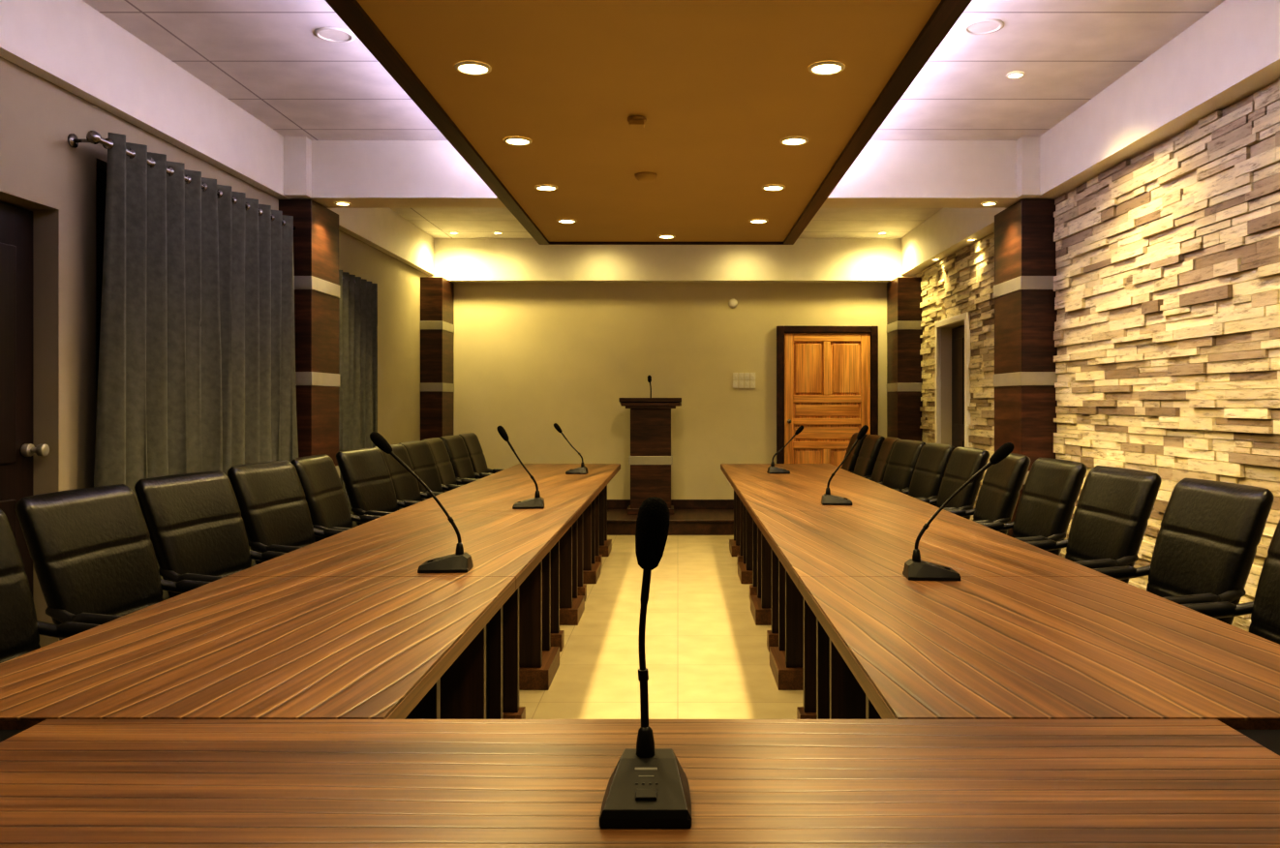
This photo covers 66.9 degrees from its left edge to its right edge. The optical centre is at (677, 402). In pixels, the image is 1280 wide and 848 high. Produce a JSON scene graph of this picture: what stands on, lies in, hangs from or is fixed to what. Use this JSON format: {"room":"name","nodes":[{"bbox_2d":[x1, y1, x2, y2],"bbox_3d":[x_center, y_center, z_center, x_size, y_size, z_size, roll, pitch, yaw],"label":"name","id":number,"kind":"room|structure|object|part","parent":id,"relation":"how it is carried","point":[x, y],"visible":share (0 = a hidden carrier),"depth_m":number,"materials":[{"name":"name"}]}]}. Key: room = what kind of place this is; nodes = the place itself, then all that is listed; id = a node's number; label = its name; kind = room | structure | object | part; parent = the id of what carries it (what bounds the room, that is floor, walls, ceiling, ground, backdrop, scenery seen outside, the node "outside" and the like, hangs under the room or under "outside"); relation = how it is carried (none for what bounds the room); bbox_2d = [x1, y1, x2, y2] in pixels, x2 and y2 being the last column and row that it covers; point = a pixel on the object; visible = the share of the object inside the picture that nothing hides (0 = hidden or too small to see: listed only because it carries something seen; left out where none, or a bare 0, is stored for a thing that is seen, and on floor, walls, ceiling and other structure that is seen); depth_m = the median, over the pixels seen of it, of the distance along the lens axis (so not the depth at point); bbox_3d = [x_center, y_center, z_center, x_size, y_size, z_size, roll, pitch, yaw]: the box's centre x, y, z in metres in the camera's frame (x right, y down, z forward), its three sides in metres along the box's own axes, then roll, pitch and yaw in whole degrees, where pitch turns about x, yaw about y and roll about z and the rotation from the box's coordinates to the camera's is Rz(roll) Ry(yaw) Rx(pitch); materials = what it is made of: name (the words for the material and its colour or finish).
{"room":"conference room","nodes":[
{"label":"conference room","id":0,"kind":"room"},
{"bbox_2d":[0,56,427,647],"bbox_3d":[-2.785,-0.225,4.450,0.250,3.050,12.100,0,0,0],"label":"wall","id":1,"kind":"structure","parent":0,"point":[41,173],"depth_m":4.27,"materials":[{"name":"paint"}]},
{"bbox_2d":[0,201,49,596],"bbox_3d":[-2.737,0.240,3.680,0.145,2.120,0.940,0,0,0],"label":"door","id":2,"kind":"structure","parent":1,"relation":"in","point":[17,449],"depth_m":4.03,"materials":[{"name":"wood"}]},
{"bbox_2d":[96,168,106,394],"bbox_3d":[-2.795,-0.350,5.265,0.050,1.540,1.670,0,0,0],"label":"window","id":3,"kind":"structure","parent":1,"relation":"in","point":[101,174],"depth_m":4.68,"materials":[{"name":"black glass"}]},
{"bbox_2d":[67,130,298,600],"bbox_3d":[-2.555,-0.100,5.275,0.208,2.200,2.210,0,0,0],"label":"curtain","id":4,"kind":"object","parent":1,"relation":"hanging from","point":[197,372],"visible":0.78,"depth_m":4.99,"materials":[{"name":"fabric"}]},
{"bbox_3d":[-2.581,-1.150,5.275,0.156,0.060,2.210,0,0,0],"label":"rod","id":5,"kind":"part","parent":4,"relation":"part of","materials":[{"name":"silver metal"}]},
{"bbox_2d":[0,0,434,274],"bbox_3d":[-2.625,-1.554,4.350,0.070,0.389,11.900,0,0,0],"label":"ceiling beam","id":6,"kind":"structure","parent":1,"relation":"attached to","point":[70,45],"depth_m":4.82,"materials":[{"name":"white paint"}]},
{"bbox_2d":[338,270,377,527],"bbox_3d":[-2.553,0.010,7.551,0.213,1.980,1.121,0,0,0],"label":"curtain","id":7,"kind":"object","parent":1,"relation":"hanging from","point":[358,297],"visible":0.62,"depth_m":7.53,"materials":[{"name":"fabric"}]},
{"bbox_2d":[82,0,1224,238],"bbox_3d":[-0.065,-1.800,4.450,5.790,0.100,12.500,0,0,0],"label":"ceiling","id":8,"kind":"structure","parent":0,"point":[266,57],"depth_m":5.14,"materials":[{"name":"white paint"}]},
{"bbox_2d":[314,27,354,42],"bbox_3d":[-1.630,-1.745,4.600,0.182,0.010,0.182,0,0,0],"label":"disc","id":9,"kind":"object","parent":8,"relation":"attached to","point":[329,34],"depth_m":4.59,"materials":[{"name":"white plastic"}]},
{"bbox_2d":[335,201,350,206],"bbox_3d":[-2.290,-1.360,6.620,0.104,0.010,0.104,0,0,0],"label":"recessed light","id":10,"kind":"object","parent":8,"relation":"in","point":[343,203],"visible":1,"depth_m":6.62,"materials":[{"name":"white"}]},
{"bbox_2d":[325,0,972,244],"bbox_3d":[-0.095,-1.524,3.485,2.090,0.449,8.970,0,0,0],"label":"ceiling panel","id":11,"kind":"object","parent":8,"relation":"attached to","point":[717,85],"visible":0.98,"depth_m":4.13,"materials":[{"name":"paint"}]},
{"bbox_2d":[454,60,491,74],"bbox_3d":[-0.805,-1.315,3.810,0.143,0.010,0.143,0,0,0],"label":"recessed light","id":12,"kind":"object","parent":11,"relation":"attached to","point":[465,67],"visible":1,"depth_m":3.80,"materials":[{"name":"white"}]},
{"bbox_2d":[503,136,532,145],"bbox_3d":[-0.805,-1.315,4.870,0.143,0.010,0.143,0,0,0],"label":"recessed light","id":13,"kind":"object","parent":11,"relation":"attached to","point":[514,140],"visible":1,"depth_m":4.86,"materials":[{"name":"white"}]},
{"bbox_2d":[534,184,557,190],"bbox_3d":[-0.805,-1.315,5.930,0.143,0.010,0.143,0,0,0],"label":"recessed light","id":14,"kind":"object","parent":11,"relation":"attached to","point":[538,187],"visible":1,"depth_m":5.91,"materials":[{"name":"white"}]},
{"bbox_2d":[556,218,577,223],"bbox_3d":[-0.805,-1.315,7.020,0.143,0.010,0.143,0,0,0],"label":"recessed light","id":15,"kind":"object","parent":11,"relation":"attached to","point":[563,221],"visible":1,"depth_m":7.02,"materials":[{"name":"white"}]},
{"bbox_2d":[627,115,646,127],"bbox_3d":[-0.190,-1.297,4.487,0.090,0.044,0.095,0,0,0],"label":"ceiling sensor","id":16,"kind":"object","parent":11,"relation":"attached to","point":[635,121],"visible":1,"depth_m":4.45,"materials":[{"name":"paint"}]},
{"bbox_2d":[634,172,657,182],"bbox_3d":[-0.185,-1.300,5.600,0.130,0.040,0.130,0,0,0],"label":"smoke detector","id":17,"kind":"object","parent":11,"relation":"attached to","point":[646,177],"visible":1,"depth_m":5.56,"materials":[{"name":"paint"}]},
{"bbox_2d":[657,234,675,238],"bbox_3d":[-0.090,-1.315,7.670,0.143,0.010,0.143,0,0,0],"label":"recessed light","id":18,"kind":"object","parent":11,"relation":"attached to","point":[662,235],"visible":1,"depth_m":7.65,"materials":[{"name":"white"}]},
{"bbox_2d":[748,218,768,223],"bbox_3d":[0.585,-1.315,7.020,0.143,0.010,0.143,0,0,0],"label":"recessed light","id":19,"kind":"object","parent":11,"relation":"attached to","point":[754,221],"visible":1,"depth_m":7.02,"materials":[{"name":"white"}]},
{"bbox_2d":[761,184,785,190],"bbox_3d":[0.585,-1.315,5.930,0.143,0.010,0.143,0,0,0],"label":"recessed light","id":20,"kind":"object","parent":11,"relation":"attached to","point":[767,187],"visible":1,"depth_m":5.91,"materials":[{"name":"white"}]},
{"bbox_2d":[779,136,808,145],"bbox_3d":[0.585,-1.315,4.870,0.143,0.010,0.143,0,0,0],"label":"recessed light","id":21,"kind":"object","parent":11,"relation":"attached to","point":[791,140],"visible":1,"depth_m":4.86,"materials":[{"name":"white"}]},
{"bbox_2d":[808,60,845,74],"bbox_3d":[0.585,-1.315,3.810,0.143,0.010,0.143,0,0,0],"label":"recessed light","id":22,"kind":"object","parent":11,"relation":"attached to","point":[825,67],"visible":1,"depth_m":3.80,"materials":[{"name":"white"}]},
{"bbox_2d":[283,136,1039,208],"bbox_3d":[-0.105,-1.557,6.570,4.970,0.384,0.420,0,0,0],"label":"ceiling beam","id":23,"kind":"structure","parent":8,"relation":"attached to","point":[360,173],"depth_m":6.45,"materials":[{"name":"white paint"}]},
{"bbox_2d":[963,18,1004,34],"bbox_3d":[1.420,-1.745,4.500,0.182,0.010,0.182,0,0,0],"label":"disc","id":24,"kind":"object","parent":8,"relation":"attached to","point":[985,26],"depth_m":4.49,"materials":[{"name":"white plastic"}]},
{"bbox_2d":[981,201,997,206],"bbox_3d":[2.130,-1.360,6.620,0.104,0.010,0.104,0,0,0],"label":"recessed light","id":25,"kind":"object","parent":8,"relation":"in","point":[988,203],"visible":1,"depth_m":6.62,"materials":[{"name":"white"}]},
{"bbox_2d":[1006,71,1024,78],"bbox_3d":[1.800,-1.745,5.160,0.091,0.010,0.091,0,0,0],"label":"recessed light","id":26,"kind":"object","parent":8,"relation":"in","point":[1015,75],"visible":1,"depth_m":5.16,"materials":[{"name":"white"}]},
{"bbox_2d":[518,534,803,719],"bbox_3d":[-0.065,1.350,4.450,5.790,0.100,12.500,0,0,0],"label":"floor","id":27,"kind":"structure","parent":0,"point":[707,656],"depth_m":5.13,"materials":[{"name":"tile"}]},
{"bbox_2d":[0,730,24,742],"bbox_3d":[-1.528,0.935,1.321,0.845,0.730,0.742,0,0,0],"label":"base cabinet","id":28,"kind":"object","parent":27,"relation":"on","point":[4,734],"visible":0.02,"depth_m":1.67,"materials":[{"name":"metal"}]},
{"bbox_2d":[0,509,100,663],"bbox_3d":[-1.655,0.790,2.434,0.645,1.020,0.572,0,0,3],"label":"office chair","id":29,"kind":"object","parent":27,"relation":"on","point":[20,630],"visible":0.27,"depth_m":2.63,"materials":[{"name":"black leather"}]},
{"bbox_2d":[14,484,211,640],"bbox_3d":[-1.655,0.790,3.074,0.645,1.020,0.572,0,0,3],"label":"office chair","id":30,"kind":"object","parent":27,"relation":"on","point":[91,550],"visible":0.44,"depth_m":3.03,"materials":[{"name":"black leather"}]},
{"bbox_2d":[134,470,286,598],"bbox_3d":[-1.662,0.790,3.720,0.645,1.020,0.572,0,0,8],"label":"office chair","id":31,"kind":"object","parent":27,"relation":"on","point":[195,523],"visible":0.34,"depth_m":3.70,"materials":[{"name":"black leather"}]},
{"bbox_2d":[227,460,344,564],"bbox_3d":[-1.657,0.790,4.427,0.645,1.020,0.572,0,0,6],"label":"office chair","id":32,"kind":"object","parent":27,"relation":"on","point":[270,496],"visible":0.34,"depth_m":4.39,"materials":[{"name":"black leather"}]},
{"bbox_2d":[278,199,339,477],"bbox_3d":[-2.546,-0.028,6.715,0.225,2.655,0.542,0,0,0],"label":"column","id":33,"kind":"structure","parent":27,"relation":"on","point":[316,233],"depth_m":6.53,"materials":[{"name":"brown wood"}]},
{"bbox_2d":[0,463,620,730],"bbox_3d":[-0.978,0.926,5.225,0.925,0.747,7.047,0,0,0],"label":"conference table","id":34,"kind":"object","parent":27,"relation":"on","point":[345,624],"visible":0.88,"depth_m":2.67,"materials":[{"name":"brown wood"}]},
{"bbox_2d":[369,431,473,573],"bbox_3d":[-0.850,0.324,3.197,0.328,0.457,0.120,0,0,-2],"label":"gooseneck microphone","id":35,"kind":"object","parent":34,"relation":"on","point":[461,562],"visible":1,"depth_m":3.18,"materials":[{"name":"black plastic"}]},
{"bbox_2d":[496,426,544,509],"bbox_3d":[-0.827,0.336,5.096,0.244,0.432,0.120,0,0,-5],"label":"gooseneck microphone","id":36,"kind":"object","parent":34,"relation":"on","point":[537,502],"visible":1,"depth_m":5.07,"materials":[{"name":"black plastic"}]},
{"bbox_2d":[553,423,588,474],"bbox_3d":[-0.837,0.356,7.554,0.265,0.393,0.120,0,0,4],"label":"gooseneck microphone","id":37,"kind":"object","parent":34,"relation":"on","point":[583,470],"visible":1,"depth_m":7.53,"materials":[{"name":"black plastic"}]},
{"bbox_2d":[290,454,382,542],"bbox_3d":[-1.641,0.790,5.028,0.645,1.020,0.572,0,0,-2],"label":"office chair","id":38,"kind":"object","parent":27,"relation":"on","point":[325,498],"visible":0.4,"depth_m":4.99,"materials":[{"name":"black leather"}]},
{"bbox_2d":[335,447,420,525],"bbox_3d":[-1.651,0.790,5.760,0.645,1.020,0.572,0,0,8],"label":"office chair","id":39,"kind":"object","parent":27,"relation":"on","point":[365,473],"visible":0.44,"depth_m":5.72,"materials":[{"name":"black leather"}]},
{"bbox_2d":[372,443,442,510],"bbox_3d":[-1.640,0.790,6.344,0.645,1.020,0.572,0,0,3],"label":"office chair","id":40,"kind":"object","parent":27,"relation":"on","point":[406,485],"visible":0.22,"depth_m":6.39,"materials":[{"name":"black leather"}]},
{"bbox_2d":[397,440,459,501],"bbox_3d":[-1.647,0.790,6.936,0.645,1.020,0.572,0,0,5],"label":"office chair","id":41,"kind":"object","parent":27,"relation":"on","point":[419,452],"visible":0.25,"depth_m":6.99,"materials":[{"name":"black leather"}]},
{"bbox_2d":[420,276,454,440],"bbox_3d":[-2.542,0.003,10.242,0.235,2.595,0.515,0,0,0],"label":"column","id":42,"kind":"structure","parent":27,"relation":"on","point":[437,326],"depth_m":9.99,"materials":[{"name":"brown wood"}]},
{"bbox_2d":[422,437,477,492],"bbox_3d":[-1.656,0.790,7.530,0.645,1.020,0.572,0,0,0],"label":"office chair","id":43,"kind":"object","parent":27,"relation":"on","point":[439,450],"visible":0.23,"depth_m":7.57,"materials":[{"name":"black leather"}]},
{"bbox_2d":[439,434,490,485],"bbox_3d":[-1.653,0.790,8.135,0.645,1.020,0.572,0,0,4],"label":"office chair","id":44,"kind":"object","parent":27,"relation":"on","point":[455,445],"visible":0.18,"depth_m":8.14,"materials":[{"name":"black leather"}]},
{"bbox_2d":[458,432,502,479],"bbox_3d":[-1.643,0.790,8.722,0.645,1.020,0.572,0,0,2],"label":"office chair","id":45,"kind":"object","parent":27,"relation":"on","point":[478,462],"visible":0.27,"depth_m":8.75,"materials":[{"name":"black leather"}]},
{"bbox_2d":[0,719,1279,847],"bbox_3d":[-0.080,0.925,1.244,2.040,0.749,0.888,0,0,0],"label":"conference table","id":46,"kind":"object","parent":27,"relation":"on","point":[65,783],"visible":0.99,"depth_m":1.41,"materials":[{"name":"brown wood"}]},
{"bbox_2d":[599,496,691,827],"bbox_3d":[-0.042,0.342,1.332,0.120,0.417,0.160,0,0,0],"label":"gooseneck microphone","id":47,"kind":"object","parent":46,"relation":"on","point":[648,786],"visible":1,"depth_m":1.34,"materials":[{"name":"black plastic"}]},
{"bbox_2d":[607,509,733,534],"bbox_3d":[-0.080,1.225,9.995,4.680,0.150,1.009,0,0,0],"label":"stage platform","id":48,"kind":"object","parent":27,"relation":"on","point":[683,521],"visible":0.08,"depth_m":9.52,"materials":[{"name":"brown wood"}]},
{"bbox_2d":[618,375,681,514],"bbox_3d":[-0.280,0.432,10.115,0.640,1.435,0.410,0,0,0],"label":"podium","id":49,"kind":"object","parent":48,"relation":"on","point":[651,458],"visible":0.98,"depth_m":9.97,"materials":[{"name":"brown wood"}]},
{"bbox_2d":[840,432,867,472],"bbox_3d":[1.408,0.790,8.868,0.645,1.020,0.572,0,0,1],"label":"office chair","id":50,"kind":"object","parent":27,"relation":"on","point":[848,465],"visible":0.2,"depth_m":8.69,"materials":[{"name":"black leather"}]},
{"bbox_2d":[852,434,884,478],"bbox_3d":[1.428,0.790,8.282,0.645,1.020,0.572,0,0,-2],"label":"office chair","id":51,"kind":"object","parent":27,"relation":"on","point":[871,444],"visible":0.25,"depth_m":8.18,"materials":[{"name":"black leather"}]},
{"bbox_2d":[864,436,900,483],"bbox_3d":[1.448,0.790,7.697,0.645,1.020,0.572,0,0,3],"label":"office chair","id":52,"kind":"object","parent":27,"relation":"on","point":[879,469],"visible":0.2,"depth_m":7.70,"materials":[{"name":"black leather"}]},
{"bbox_2d":[879,439,925,490],"bbox_3d":[1.468,0.790,7.129,0.645,1.020,0.572,0,0,-8],"label":"office chair","id":53,"kind":"object","parent":27,"relation":"on","point":[904,454],"visible":0.26,"depth_m":7.13,"materials":[{"name":"black leather"}]},
{"bbox_2d":[886,276,922,441],"bbox_3d":[2.397,0.003,10.242,0.265,2.595,0.515,0,0,0],"label":"column","id":54,"kind":"structure","parent":27,"relation":"on","point":[904,380],"depth_m":9.99,"materials":[{"name":"brown wood"}]},
{"bbox_2d":[895,442,955,506],"bbox_3d":[1.508,0.790,6.526,0.645,1.020,0.572,0,0,-5],"label":"office chair","id":55,"kind":"object","parent":27,"relation":"on","point":[932,460],"visible":0.27,"depth_m":6.50,"materials":[{"name":"black leather"}]},
{"bbox_2d":[917,446,989,519],"bbox_3d":[1.538,0.790,5.924,0.645,1.020,0.572,0,0,-3],"label":"office chair","id":56,"kind":"object","parent":27,"relation":"on","point":[963,463],"visible":0.3,"depth_m":5.87,"materials":[{"name":"black leather"}]},
{"bbox_2d":[946,453,1030,535],"bbox_3d":[1.568,0.790,5.318,0.645,1.020,0.572,0,0,2],"label":"office chair","id":57,"kind":"object","parent":27,"relation":"on","point":[998,495],"visible":0.36,"depth_m":5.20,"materials":[{"name":"black leather"}]},
{"bbox_2d":[720,463,1279,730],"bbox_3d":[0.882,0.926,5.225,0.995,0.747,7.047,0,0,0],"label":"conference table","id":58,"kind":"object","parent":27,"relation":"on","point":[1026,631],"visible":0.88,"depth_m":2.59,"materials":[{"name":"brown wood"}]},
{"bbox_2d":[766,426,803,473],"bbox_3d":[0.852,0.366,7.605,0.284,0.372,0.120,0,0,-5],"label":"gooseneck microphone","id":59,"kind":"object","parent":58,"relation":"on","point":[771,470],"visible":1,"depth_m":7.59,"materials":[{"name":"black plastic"}]},
{"bbox_2d":[821,425,868,505],"bbox_3d":[0.911,0.337,5.277,0.253,0.431,0.120,0,0,4],"label":"gooseneck microphone","id":60,"kind":"object","parent":58,"relation":"on","point":[827,499],"visible":1,"depth_m":5.25,"materials":[{"name":"black plastic"}]},
{"bbox_2d":[902,442,1013,580],"bbox_3d":[0.889,0.338,3.055,0.338,0.428,0.120,0,0,3],"label":"gooseneck microphone","id":61,"kind":"object","parent":58,"relation":"on","point":[915,569],"visible":1,"depth_m":3.03,"materials":[{"name":"black plastic"}]},
{"bbox_2d":[993,199,1057,536],"bbox_3d":[2.406,-0.028,6.730,0.245,2.655,0.572,0,0,0],"label":"column","id":62,"kind":"structure","parent":27,"relation":"on","point":[1024,377],"depth_m":6.45,"materials":[{"name":"brown wood"}]},
{"bbox_2d":[979,457,1086,555],"bbox_3d":[1.598,0.790,4.702,0.645,1.020,0.572,0,0,-2],"label":"office chair","id":63,"kind":"object","parent":27,"relation":"on","point":[1051,488],"visible":0.42,"depth_m":4.64,"materials":[{"name":"black leather"}]},
{"bbox_2d":[1026,465,1161,583],"bbox_3d":[1.618,0.790,4.054,0.645,1.020,0.572,0,0,-3],"label":"office chair","id":64,"kind":"object","parent":27,"relation":"on","point":[1114,505],"visible":0.48,"depth_m":4.01,"materials":[{"name":"black leather"}]},
{"bbox_2d":[1092,478,1274,625],"bbox_3d":[1.638,0.790,3.362,0.645,1.020,0.572,0,0,-2],"label":"office chair","id":65,"kind":"object","parent":27,"relation":"on","point":[1210,532],"visible":0.44,"depth_m":3.32,"materials":[{"name":"black leather"}]},
{"bbox_2d":[1180,519,1279,644],"bbox_3d":[1.608,0.790,2.716,0.645,1.020,0.572,0,0,4],"label":"office chair","id":66,"kind":"object","parent":27,"relation":"on","point":[1264,610],"visible":0.16,"depth_m":2.90,"materials":[{"name":"black leather"}]},
{"bbox_2d":[1236,730,1279,756],"bbox_3d":[1.397,0.935,1.321,0.905,0.730,0.742,0,0,0],"label":"base cabinet","id":67,"kind":"object","parent":27,"relation":"on","point":[1268,739],"visible":0.02,"depth_m":1.65,"materials":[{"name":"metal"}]},
{"bbox_2d":[453,282,887,509],"bbox_3d":[-0.065,-0.225,10.600,5.790,3.050,0.200,0,0,0],"label":"wall","id":68,"kind":"structure","parent":0,"point":[529,358],"depth_m":10.50,"materials":[{"name":"beige paint"}]},
{"bbox_2d":[607,499,733,508],"bbox_3d":[-0.680,1.099,10.491,3.480,0.098,0.014,0,0,0],"label":"baseboard","id":69,"kind":"structure","parent":68,"relation":"attached to","point":[611,503],"depth_m":10.48,"materials":[{"name":"brown wood"}]},
{"bbox_2d":[427,238,915,282],"bbox_3d":[-0.065,-1.524,10.400,5.190,0.449,0.200,0,0,0],"label":"ceiling beam","id":70,"kind":"structure","parent":68,"relation":"attached to","point":[456,259],"depth_m":10.30,"materials":[{"name":"white paint"}]},
{"bbox_2d":[728,298,737,307],"bbox_3d":[0.600,-1.080,10.485,0.100,0.100,0.030,0,0,0],"label":"disc","id":71,"kind":"object","parent":68,"relation":"attached to","point":[733,303],"visible":1,"depth_m":10.47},
{"bbox_2d":[732,372,755,388],"bbox_3d":[0.718,-0.241,10.492,0.231,0.157,0.015,0,0,0],"label":"wall switch plate","id":72,"kind":"object","parent":68,"relation":"attached to","point":[735,375],"visible":1,"depth_m":10.48,"materials":[{"name":"white plastic"}]},
{"bbox_2d":[776,326,878,467],"bbox_3d":[1.615,0.159,10.454,1.090,1.978,0.089,0,0,0],"label":"door","id":73,"kind":"structure","parent":68,"relation":"in","point":[827,377],"depth_m":10.46,"materials":[{"name":"brown wood"}]},
{"bbox_2d":[915,122,1279,566],"bbox_3d":[2.655,-0.225,4.450,0.250,3.050,12.100,0,0,0],"label":"wall","id":74,"kind":"structure","parent":0,"point":[946,331],"depth_m":8.26,"materials":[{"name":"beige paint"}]},
{"bbox_2d":[935,312,971,447],"bbox_3d":[2.583,0.260,8.850,0.195,2.080,1.020,0,0,0],"label":"door","id":75,"kind":"structure","parent":74,"relation":"in","point":[960,336],"depth_m":9.05,"materials":[{"name":"white paint"}]},
{"bbox_2d":[901,0,1279,274],"bbox_3d":[2.455,-1.554,4.350,0.150,0.389,11.900,0,0,0],"label":"ceiling beam","id":76,"kind":"structure","parent":74,"relation":"attached to","point":[1231,53],"depth_m":4.90,"materials":[{"name":"white paint"}]},
{"bbox_2d":[919,78,1279,631],"bbox_3d":[2.513,-0.028,4.200,0.032,2.652,11.557,0,0,0],"label":"cladding","id":77,"kind":"object","parent":74,"relation":"attached to","point":[1216,181],"visible":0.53,"depth_m":4.99,"materials":[{"name":"beige stone"}]}
]}

